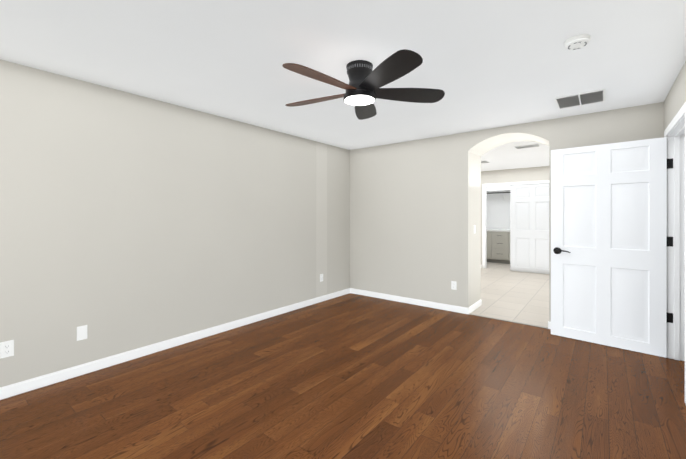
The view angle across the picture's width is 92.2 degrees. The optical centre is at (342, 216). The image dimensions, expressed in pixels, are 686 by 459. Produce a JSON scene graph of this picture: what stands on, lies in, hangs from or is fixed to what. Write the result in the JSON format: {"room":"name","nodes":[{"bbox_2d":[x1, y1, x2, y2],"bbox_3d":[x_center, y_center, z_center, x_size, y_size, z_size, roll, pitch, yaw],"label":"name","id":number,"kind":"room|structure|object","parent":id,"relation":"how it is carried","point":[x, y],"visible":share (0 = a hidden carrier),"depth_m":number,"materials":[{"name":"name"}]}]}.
{"room":"empty bedroom","nodes":[
{"label":"empty bedroom","id":0,"kind":"room"},
{"bbox_2d":[0,60,349,386],"bbox_3d":[-1.379,0.095,3.863,0.151,2.440,5.840,0,0,38],"label":"wall","id":1,"kind":"structure","parent":0,"point":[129,221],"depth_m":3.09,"materials":[{"name":"beige paint"}]},
{"bbox_2d":[0,340,13,358],"bbox_3d":[-2.437,0.966,2.393,0.008,0.116,0.072,0,0,38],"label":"electrical outlet","id":2,"kind":"object","parent":1,"relation":"attached to","point":[6,348],"visible":1,"depth_m":2.39,"materials":[{"name":"white plastic"}]},
{"bbox_2d":[77,325,86,340],"bbox_3d":[-2.166,0.969,2.739,0.006,0.116,0.072,0,0,38],"label":"electrical outlet","id":3,"kind":"object","parent":1,"relation":"attached to","point":[81,332],"visible":1,"depth_m":2.73,"materials":[{"name":"white plastic"}]},
{"bbox_2d":[0,288,349,399],"bbox_3d":[-1.452,1.272,3.641,0.013,0.085,5.100,0,0,38],"label":"baseboard","id":4,"kind":"structure","parent":1,"relation":"attached to","point":[11,390],"depth_m":3.08,"materials":[{"name":"white paint"}]},
{"bbox_2d":[0,293,685,458],"bbox_3d":[0.528,1.346,1.987,5.470,0.060,5.250,0,0,38],"label":"floor","id":5,"kind":"structure","parent":0,"point":[351,376],"depth_m":2.39,"materials":[{"name":"brown wood"}]},
{"bbox_2d":[0,0,685,170],"bbox_3d":[2.399,-1.176,4.362,5.470,0.100,11.300,0,0,38],"label":"ceiling","id":6,"kind":"structure","parent":0,"point":[487,64],"depth_m":2.30,"materials":[{"name":"white paint"}]},
{"bbox_2d":[282,49,444,119],"bbox_3d":[0.087,-0.991,2.464,1.266,0.268,1.257,0,0,38],"label":"ceiling fan","id":7,"kind":"object","parent":6,"relation":"hanging from","point":[363,89],"visible":1,"depth_m":2.39,"materials":[{"name":"black metal"}]},
{"bbox_2d":[514,144,540,148],"bbox_3d":[2.972,-1.121,5.324,0.352,0.015,0.212,0,0,38],"label":"ceiling vent","id":8,"kind":"object","parent":6,"relation":"in","point":[526,146],"visible":1,"depth_m":5.30,"materials":[{"name":"white plastic"}]},
{"bbox_2d":[564,34,590,49],"bbox_3d":[1.496,-1.103,2.108,0.140,0.042,0.140,0,0,38],"label":"smoke detector","id":9,"kind":"object","parent":6,"relation":"attached to","point":[577,42],"visible":1,"depth_m":2.08,"materials":[{"name":"white plastic"}]},
{"bbox_2d":[554,89,604,108],"bbox_3d":[2.284,-1.119,3.181,0.382,0.015,0.392,0,0,38],"label":"ceiling vent","id":10,"kind":"object","parent":6,"relation":"in","point":[584,98],"visible":1,"depth_m":3.16,"materials":[{"name":"white plastic"}]},
{"bbox_2d":[487,186,509,229],"bbox_3d":[5.151,0.091,9.273,2.820,2.440,0.120,0,0,38],"label":"wall","id":11,"kind":"structure","parent":0,"point":[498,211],"depth_m":9.66,"materials":[{"name":"white paint"}]},
{"bbox_2d":[487,189,509,198],"bbox_3d":[5.002,-0.596,9.083,2.576,0.293,0.358,0,0,38],"label":"shelf","id":12,"kind":"object","parent":11,"relation":"attached to","point":[497,192],"visible":0.33,"depth_m":9.50,"materials":[{"name":"white paint"}]},
{"bbox_2d":[350,102,663,321],"bbox_3d":[1.871,0.094,4.646,3.990,2.440,0.590,0,0,38],"label":"wall","id":13,"kind":"structure","parent":0,"point":[415,211],"depth_m":4.73,"materials":[{"name":"beige paint"}]},
{"bbox_2d":[350,288,550,328],"bbox_3d":[1.825,1.271,4.675,3.857,0.085,0.603,0,0,38],"label":"baseboard","id":14,"kind":"structure","parent":13,"relation":"attached to","point":[458,309],"depth_m":4.83,"materials":[{"name":"white paint"}]},
{"bbox_2d":[451,281,456,289],"bbox_3d":[1.525,0.954,4.538,0.072,0.116,0.008,0,0,38],"label":"electrical outlet","id":15,"kind":"object","parent":13,"relation":"attached to","point":[453,285],"visible":1,"depth_m":4.53,"materials":[{"name":"white plastic"}]},
{"bbox_2d":[470,262,548,326],"bbox_3d":[4.023,1.343,6.427,5.470,0.060,6.050,0,0,38],"label":"floor","id":16,"kind":"structure","parent":0,"point":[515,296],"depth_m":5.46,"materials":[{"name":"beige tile"}]},
{"bbox_2d":[487,229,490,261],"bbox_3d":[4.147,0.870,9.628,0.505,0.880,0.553,0,0,38],"label":"base cabinet","id":17,"kind":"object","parent":16,"relation":"on","point":[488,230],"depth_m":9.31,"materials":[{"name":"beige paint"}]},
{"bbox_2d":[491,229,506,263],"bbox_3d":[4.489,0.870,9.359,0.475,0.880,0.553,0,0,38],"label":"base cabinet","id":18,"kind":"object","parent":16,"relation":"on","point":[498,245],"depth_m":9.15,"materials":[{"name":"beige paint"}]},
{"bbox_2d":[495,229,509,232],"bbox_3d":[4.674,0.411,9.210,1.890,0.040,0.559,0,0,38],"label":"countertop","id":19,"kind":"structure","parent":18,"relation":"on","point":[496,230],"depth_m":9.10,"materials":[{"name":"white stone"}]},
{"bbox_2d":[469,313,547,328],"bbox_3d":[2.046,1.311,4.142,0.904,0.007,0.038,0,0,38],"label":"trim","id":20,"kind":"structure","parent":16,"relation":"on","point":[509,321],"depth_m":4.10,"materials":[{"name":"beige wood"}]},
{"bbox_2d":[507,233,509,263],"bbox_3d":[4.863,0.871,9.065,0.475,0.880,0.553,0,0,38],"label":"base cabinet","id":21,"kind":"object","parent":16,"relation":"on","point":[508,234],"depth_m":9.01,"materials":[{"name":"beige paint"}]},
{"bbox_2d":[481,166,548,264],"bbox_3d":[4.394,0.092,7.705,3.570,2.440,0.120,0,0,38],"label":"wall","id":22,"kind":"structure","parent":0,"point":[519,175],"depth_m":7.89,"materials":[{"name":"beige paint"}]},
{"bbox_2d":[482,180,548,267],"bbox_3d":[4.206,0.252,7.843,1.675,2.120,0.136,0,0,38],"label":"door frame","id":23,"kind":"structure","parent":22,"relation":"attached to","point":[484,225],"depth_m":8.29,"materials":[{"name":"white paint"}]},
{"bbox_2d":[510,183,548,273],"bbox_3d":[4.360,0.285,7.598,0.910,2.030,0.035,0,0,38],"label":"door","id":24,"kind":"structure","parent":22,"relation":"in","point":[529,227],"depth_m":7.62,"materials":[{"name":"white paint"}]},
{"bbox_2d":[664,61,685,130],"bbox_3d":[1.631,0.096,1.213,0.120,2.440,5.100,0,0,38],"label":"wall","id":25,"kind":"structure","parent":0,"point":[674,100],"depth_m":2.72,"materials":[{"name":"beige paint"}]},
{"bbox_2d":[551,137,672,357],"bbox_3d":[2.676,0.288,3.354,0.959,2.030,0.146,0,0,38],"label":"bedroom door","id":26,"kind":"structure","parent":25,"relation":"in","point":[611,241],"depth_m":3.30,"materials":[{"name":"white paint"}]},
{"bbox_2d":[664,102,685,403],"bbox_3d":[2.766,0.255,2.655,0.152,2.120,1.070,0,0,38],"label":"door frame","id":27,"kind":"structure","parent":25,"relation":"attached to","point":[675,132],"depth_m":3.01,"materials":[{"name":"white paint"}]}
]}

